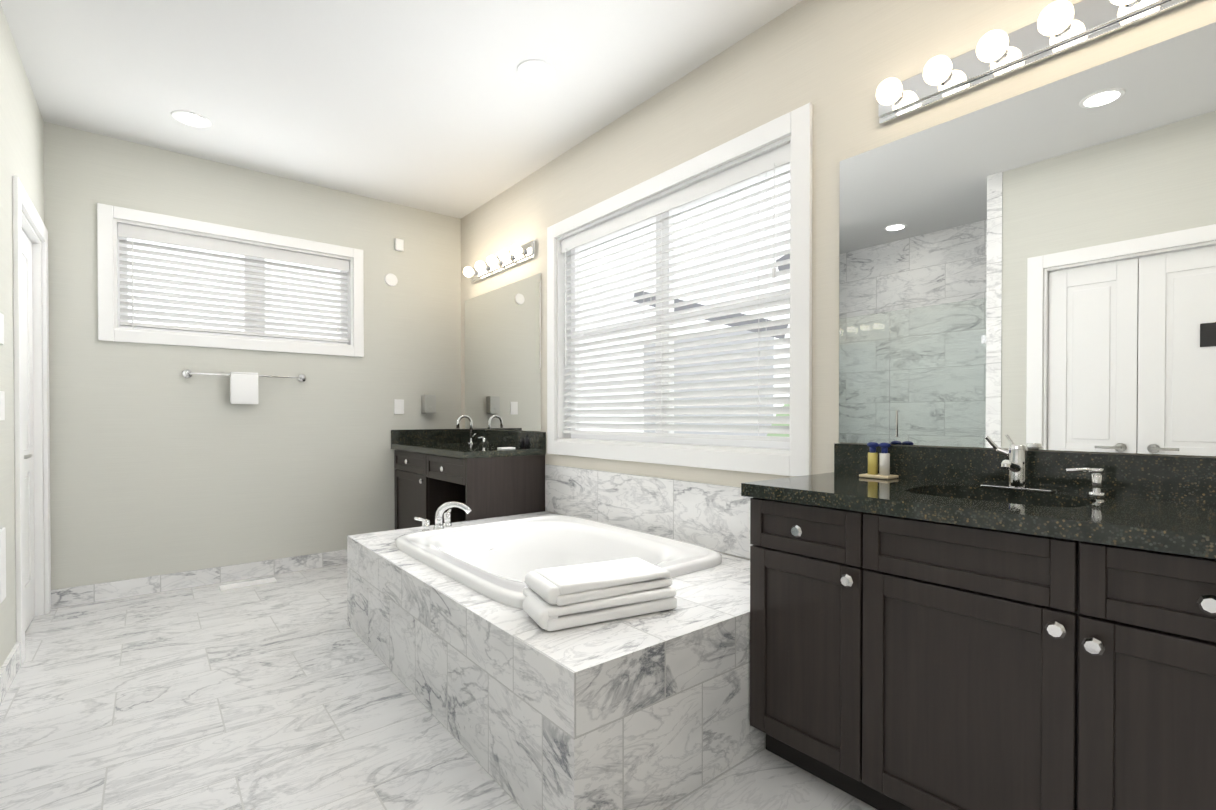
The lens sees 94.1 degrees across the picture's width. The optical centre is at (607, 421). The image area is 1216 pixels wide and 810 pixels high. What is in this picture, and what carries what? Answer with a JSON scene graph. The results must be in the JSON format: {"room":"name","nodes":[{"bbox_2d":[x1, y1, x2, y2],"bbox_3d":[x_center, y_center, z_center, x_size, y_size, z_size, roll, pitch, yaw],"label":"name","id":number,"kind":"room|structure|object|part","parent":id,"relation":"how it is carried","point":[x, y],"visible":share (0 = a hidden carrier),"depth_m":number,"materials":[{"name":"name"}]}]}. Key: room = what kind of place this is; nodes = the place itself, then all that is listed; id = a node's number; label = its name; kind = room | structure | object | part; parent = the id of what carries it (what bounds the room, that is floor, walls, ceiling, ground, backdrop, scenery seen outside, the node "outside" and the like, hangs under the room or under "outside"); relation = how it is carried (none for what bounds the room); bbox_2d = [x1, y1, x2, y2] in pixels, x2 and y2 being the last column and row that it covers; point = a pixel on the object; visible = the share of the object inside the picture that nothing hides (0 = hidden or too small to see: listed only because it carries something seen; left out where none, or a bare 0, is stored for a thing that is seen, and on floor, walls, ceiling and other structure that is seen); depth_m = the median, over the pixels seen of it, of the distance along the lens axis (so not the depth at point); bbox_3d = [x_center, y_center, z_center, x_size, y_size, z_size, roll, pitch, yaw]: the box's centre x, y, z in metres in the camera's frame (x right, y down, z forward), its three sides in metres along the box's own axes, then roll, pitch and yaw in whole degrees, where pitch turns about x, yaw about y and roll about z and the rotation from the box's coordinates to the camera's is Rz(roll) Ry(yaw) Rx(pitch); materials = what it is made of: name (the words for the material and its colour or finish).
{"room":"bathroom","nodes":[
{"label":"bathroom","id":0,"kind":"room"},
{"bbox_2d":[0,3,44,668],"bbox_3d":[-1.336,-0.293,0.800,0.150,2.740,6.000,0,1,-39],"label":"wall","id":1,"kind":"structure","parent":0,"point":[21,139],"depth_m":2.39,"materials":[{"name":"paint"}]},
{"bbox_2d":[0,313,3,344],"bbox_3d":[-2.381,-0.364,2.219,0.006,0.120,0.080,0,1,-39],"label":"light switch","id":2,"kind":"object","parent":1,"relation":"attached to","point":[1,328],"visible":0.94,"depth_m":2.22,"materials":[{"name":"white plastic"}]},
{"bbox_2d":[0,391,4,419],"bbox_3d":[-2.381,-0.062,2.221,0.006,0.115,0.080,0,1,-39],"label":"light switch","id":3,"kind":"object","parent":1,"relation":"attached to","point":[2,405],"visible":0.96,"depth_m":2.22,"materials":[{"name":"white plastic"}]},
{"bbox_2d":[0,527,5,603],"bbox_3d":[-2.344,0.551,2.185,0.011,0.282,0.106,0,1,-39],"label":"air vent","id":4,"kind":"object","parent":1,"relation":"attached to","point":[2,563],"visible":0.98,"depth_m":2.18,"materials":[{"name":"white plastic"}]},
{"bbox_2d":[0,642,20,704],"bbox_3d":[-0.978,1.027,0.497,0.014,0.105,5.033,0,1,-39],"label":"baseboard","id":5,"kind":"structure","parent":1,"relation":"attached to","point":[10,667],"depth_m":2.28,"materials":[{"name":"stone"}]},
{"bbox_2d":[22,230,34,630],"bbox_3d":[-2.875,0.047,2.787,0.100,2.016,0.714,0,1,-39],"label":"door","id":6,"kind":"structure","parent":1,"relation":"in","point":[28,427],"depth_m":2.95,"materials":[{"name":"white wood"}]},
{"bbox_3d":[-2.705,0.163,2.610,0.060,0.054,0.137,0,1,-39],"label":"handle","id":7,"kind":"part","parent":6,"relation":"part of","materials":[{"name":"silver metal"}]},
{"bbox_2d":[12,176,50,665],"bbox_3d":[-2.907,-0.001,2.761,0.168,2.125,0.920,0,1,-39],"label":"door frame","id":8,"kind":"structure","parent":1,"relation":"attached to","point":[21,201],"depth_m":3.06,"materials":[{"name":"white wood"}]},
{"bbox_2d":[44,122,460,589],"bbox_3d":[-2.624,-0.316,3.713,3.760,2.740,0.150,0,1,-39],"label":"wall","id":9,"kind":"structure","parent":0,"point":[160,464],"depth_m":3.70,"materials":[{"name":"paint"}]},
{"bbox_2d":[51,549,346,608],"bbox_3d":[-2.411,1.001,3.791,1.924,0.105,0.014,0,1,-39],"label":"baseboard","id":10,"kind":"structure","parent":9,"relation":"attached to","point":[83,594],"depth_m":3.59,"materials":[{"name":"stone"}]},
{"bbox_2d":[97,203,363,356],"bbox_3d":[-2.456,-0.879,3.832,1.480,0.800,0.170,0,1,-39],"label":"window","id":11,"kind":"structure","parent":9,"relation":"in","point":[106,215],"depth_m":3.67,"materials":[{"name":"white wood"}]},
{"bbox_2d":[118,223,348,342],"bbox_3d":[-2.444,-0.791,3.817,1.300,0.800,0.075,0,1,-39],"label":"window blind","id":12,"kind":"object","parent":11,"relation":"attached to","point":[132,232],"visible":0.94,"depth_m":3.75,"materials":[{"name":"white plastic"}]},
{"bbox_2d":[182,370,305,403],"bbox_3d":[-2.387,-0.222,3.754,0.700,0.216,0.084,0,1,-39],"label":"towel rail","id":13,"kind":"object","parent":9,"relation":"attached to","point":[243,387],"visible":1,"depth_m":3.70,"materials":[{"name":"silver metal"}]},
{"bbox_2d":[385,273,397,285],"bbox_3d":[-1.674,-1.095,4.370,0.100,0.100,0.011,0,1,-39],"label":"round speaker","id":14,"kind":"object","parent":9,"relation":"attached to","point":[391,279],"visible":1,"depth_m":4.37},
{"bbox_2d":[394,399,403,413],"bbox_3d":[-1.630,-0.114,4.416,0.074,0.115,0.006,0,1,-39],"label":"outlet","id":15,"kind":"object","parent":9,"relation":"attached to","point":[398,406],"visible":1,"depth_m":4.41,"materials":[{"name":"white plastic"}]},
{"bbox_2d":[395,238,403,251],"bbox_3d":[-1.623,-1.372,4.397,0.063,0.090,0.029,0,1,-39],"label":"sensor","id":16,"kind":"object","parent":9,"relation":"attached to","point":[399,244],"visible":0.98,"depth_m":4.38,"materials":[{"name":"white plastic"}]},
{"bbox_2d":[391,429,454,442],"bbox_3d":[-1.458,0.117,4.543,0.554,0.108,0.022,0,1,-39],"label":"backsplash","id":17,"kind":"structure","parent":9,"relation":"attached to","point":[423,435],"depth_m":4.52,"materials":[{"name":"black stone"}]},
{"bbox_2d":[422,395,435,412],"bbox_3d":[-1.432,-0.140,4.528,0.090,0.145,0.081,0,1,-39],"label":"soap dispenser","id":18,"kind":"object","parent":9,"relation":"attached to","point":[428,403],"visible":1,"depth_m":4.50,"materials":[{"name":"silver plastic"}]},
{"bbox_2d":[0,0,801,218],"bbox_3d":[-0.692,-1.717,1.310,3.760,0.100,6.300,0,1,-39],"label":"ceiling","id":19,"kind":"structure","parent":0,"point":[442,107],"depth_m":2.74,"materials":[{"name":"white paint"}]},
{"bbox_2d":[171,110,211,127],"bbox_3d":[-2.314,-1.678,3.143,0.184,0.007,0.184,0,1,-39],"label":"recessed light","id":20,"kind":"object","parent":19,"relation":"in","point":[190,118],"visible":1,"depth_m":3.14,"materials":[{"name":"white"}]},
{"bbox_2d":[517,59,554,82],"bbox_3d":[-0.344,-1.674,2.710,0.184,0.007,0.184,0,1,-39],"label":"recessed light","id":21,"kind":"object","parent":19,"relation":"in","point":[535,71],"visible":1,"depth_m":2.70,"materials":[{"name":"white"}]},
{"bbox_2d":[0,564,876,809],"bbox_3d":[-0.692,1.123,1.333,3.760,0.100,6.300,0,1,-39],"label":"floor","id":22,"kind":"structure","parent":0,"point":[289,691],"depth_m":2.00,"materials":[{"name":"stone"}]},
{"bbox_2d":[219,577,276,590],"bbox_3d":[-2.327,1.050,3.662,0.305,0.008,0.110,0,1,-39],"label":"floor vent","id":23,"kind":"object","parent":22,"relation":"in","point":[246,584],"visible":1,"depth_m":3.65,"materials":[{"name":"white plastic"}]},
{"bbox_2d":[391,447,545,529],"bbox_3d":[-1.049,0.633,4.056,0.580,0.836,1.300,0,1,-39],"label":"bathroom vanity","id":24,"kind":"object","parent":22,"relation":"on","point":[482,474],"depth_m":3.67,"materials":[{"name":"brown wood"}]},
{"bbox_2d":[391,443,545,454],"bbox_3d":[-1.045,0.195,4.050,0.576,0.040,1.308,0,1,-39],"label":"countertop","id":25,"kind":"structure","parent":24,"relation":"on","point":[443,448],"depth_m":3.72,"materials":[{"name":"black stone"}]},
{"bbox_2d":[455,415,474,442],"bbox_3d":[-1.086,0.060,4.356,0.150,0.226,0.104,0,1,-39],"label":"faucet","id":26,"kind":"object","parent":25,"relation":"on","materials":[{"name":"silver metal"}]},
{"bbox_2d":[347,501,765,809],"bbox_3d":[-0.247,0.746,2.541,1.218,0.636,2.031,0,1,-39],"label":"tub deck","id":27,"kind":"object","parent":22,"relation":"on","point":[649,711],"visible":0.88,"depth_m":1.73,"materials":[{"name":"stone"}]},
{"bbox_2d":[414,501,471,531],"bbox_3d":[-0.910,0.509,3.012,0.312,0.171,0.293,0,1,-39],"label":"faucet","id":28,"kind":"object","parent":27,"relation":"on","point":[446,526],"depth_m":3.00,"materials":[{"name":"silver metal"}]},
{"bbox_2d":[396,515,721,608],"bbox_3d":[-0.272,0.791,2.601,1.050,0.463,1.310,0,1,-39],"label":"tub","id":29,"kind":"object","parent":27,"relation":"in","point":[492,561],"depth_m":2.87,"materials":[{"name":"white ceramic"}]},
{"bbox_2d":[522,557,676,630],"bbox_3d":[-0.037,0.538,1.817,0.463,0.125,0.243,0,1,-27],"label":"towel stack","id":30,"kind":"object","parent":27,"relation":"on","point":[562,597],"visible":1,"depth_m":1.73,"materials":[{"name":"white fabric"}]},
{"bbox_2d":[741,492,1215,809],"bbox_3d":[1.144,0.655,1.342,0.580,0.836,1.572,0,1,-39],"label":"bathroom vanity","id":31,"kind":"object","parent":22,"relation":"on","point":[1016,627],"depth_m":1.30,"materials":[{"name":"brown wood"}]},
{"bbox_2d":[741,472,1215,551],"bbox_3d":[1.148,0.217,1.336,0.576,0.040,1.605,0,1,-39],"label":"countertop","id":32,"kind":"structure","parent":31,"relation":"on","point":[1151,519],"depth_m":1.36,"materials":[{"name":"black stone"}]},
{"bbox_2d":[868,452,877,474],"bbox_3d":[0.910,0.144,1.944,0.031,0.074,0.032,0,1,-39],"label":"bottle","id":33,"kind":"object","parent":32,"relation":"on","point":[872,456],"depth_m":1.93,"materials":[{"name":"yellow"}]},
{"bbox_2d":[859,473,898,478],"bbox_3d":[0.923,0.186,1.929,0.080,0.010,0.100,0,1,-39],"label":"tray","id":34,"kind":"object","parent":32,"relation":"on","point":[867,475],"depth_m":1.90,"materials":[{"name":"beige"}]},
{"bbox_2d":[879,453,889,475],"bbox_3d":[0.935,0.144,1.913,0.031,0.074,0.032,0,1,-39],"label":"bottle","id":35,"kind":"object","parent":32,"relation":"on","point":[884,458],"depth_m":1.90,"materials":[{"name":"white plastic"}]},
{"bbox_2d":[937,492,1072,507],"bbox_3d":[1.031,0.305,1.509,0.314,0.162,0.424,0,1,-39],"label":"sink","id":36,"kind":"object","parent":32,"relation":"in","point":[938,493],"depth_m":1.62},
{"bbox_2d":[977,436,1108,495],"bbox_3d":[1.187,0.119,1.560,0.132,0.152,0.284,0,1,-39],"label":"faucet","id":37,"kind":"object","parent":32,"relation":"on","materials":[{"name":"silver metal"}]},
{"bbox_2d":[461,0,1215,559],"bbox_3d":[0.760,-0.305,2.397,0.150,2.740,6.150,0,1,-39],"label":"wall","id":38,"kind":"structure","parent":0,"point":[835,62],"depth_m":2.21,"materials":[{"name":"paint"}]},
{"bbox_2d":[463,240,535,282],"bbox_3d":[-0.837,-1.165,4.141,0.129,0.116,0.960,0,1,-39],"label":"vanity light","id":39,"kind":"object","parent":38,"relation":"attached to","point":[516,254],"visible":1,"depth_m":4.07,"materials":[{"name":"white glass"}]},
{"bbox_2d":[465,273,541,430],"bbox_3d":[-0.811,-0.464,4.213,0.006,1.052,1.168,0,1,-39],"label":"mirror","id":40,"kind":"object","parent":38,"relation":"attached to","point":[503,372],"visible":1,"depth_m":4.13,"materials":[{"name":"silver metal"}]},
{"bbox_2d":[475,431,545,446],"bbox_3d":[-0.829,0.120,4.224,0.022,0.108,1.308,0,1,-39],"label":"backsplash","id":41,"kind":"structure","parent":38,"relation":"attached to","point":[508,438],"depth_m":4.00,"materials":[{"name":"black stone"}]},
{"bbox_2d":[545,464,752,558],"bbox_3d":[0.232,0.440,2.927,0.012,0.304,2.038,0,1,-39],"label":"tile band","id":42,"kind":"object","parent":38,"relation":"attached to","point":[714,517],"visible":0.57,"depth_m":2.89,"materials":[{"name":"stone"}]},
{"bbox_2d":[547,103,812,476],"bbox_3d":[0.262,-0.518,2.996,0.170,1.466,1.884,0,1,-39],"label":"window","id":43,"kind":"structure","parent":38,"relation":"in","point":[796,124],"depth_m":2.68,"materials":[{"name":"white wood"}]},
{"bbox_2d":[561,143,789,441],"bbox_3d":[0.246,-0.534,2.984,0.075,1.228,1.674,0,1,-39],"label":"window blind","id":44,"kind":"object","parent":43,"relation":"attached to","point":[774,159],"visible":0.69,"depth_m":2.80,"materials":[{"name":"white plastic"}]},
{"bbox_2d":[834,444,1215,499],"bbox_3d":[1.364,0.142,1.509,0.022,0.108,1.605,0,1,-39],"label":"backsplash","id":45,"kind":"structure","parent":38,"relation":"attached to","point":[1171,477],"depth_m":1.61,"materials":[{"name":"black stone"}]},
{"bbox_2d":[839,22,1215,455],"bbox_3d":[1.374,-0.444,1.508,0.006,1.055,1.597,0,1,-39],"label":"mirror","id":46,"kind":"object","parent":38,"relation":"attached to","point":[1034,269],"visible":1,"depth_m":1.63,"materials":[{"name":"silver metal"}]},
{"bbox_2d":[876,0,1193,124],"bbox_3d":[1.358,-1.103,1.425,0.129,0.116,1.395,0,1,-39],"label":"vanity light","id":47,"kind":"object","parent":38,"relation":"attached to","point":[1059,27],"visible":1,"depth_m":1.65,"materials":[{"name":"white glass"}]},
{"label":"outside","id":48,"kind":"structure","parent":0,"visible":0},
{"bbox_2d":[128,238,338,338],"bbox_3d":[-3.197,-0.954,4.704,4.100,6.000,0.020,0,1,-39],"label":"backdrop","id":49,"kind":"structure","parent":48,"point":[206,276],"depth_m":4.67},
{"bbox_2d":[580,168,789,431],"bbox_3d":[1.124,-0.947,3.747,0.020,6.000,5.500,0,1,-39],"label":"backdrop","id":50,"kind":"structure","parent":48,"point":[781,179],"depth_m":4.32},
{"bbox_2d":[632,254,789,435],"bbox_3d":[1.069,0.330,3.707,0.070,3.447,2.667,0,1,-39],"label":"neighbouring house","id":51,"kind":"structure","parent":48,"point":[786,266],"depth_m":4.04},
{"bbox_2d":[767,404,789,436],"bbox_3d":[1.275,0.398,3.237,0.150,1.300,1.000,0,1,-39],"label":"bush","id":52,"kind":"object","parent":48,"point":[783,435],"depth_m":3.45,"materials":[{"name":"green plant"}]}
]}

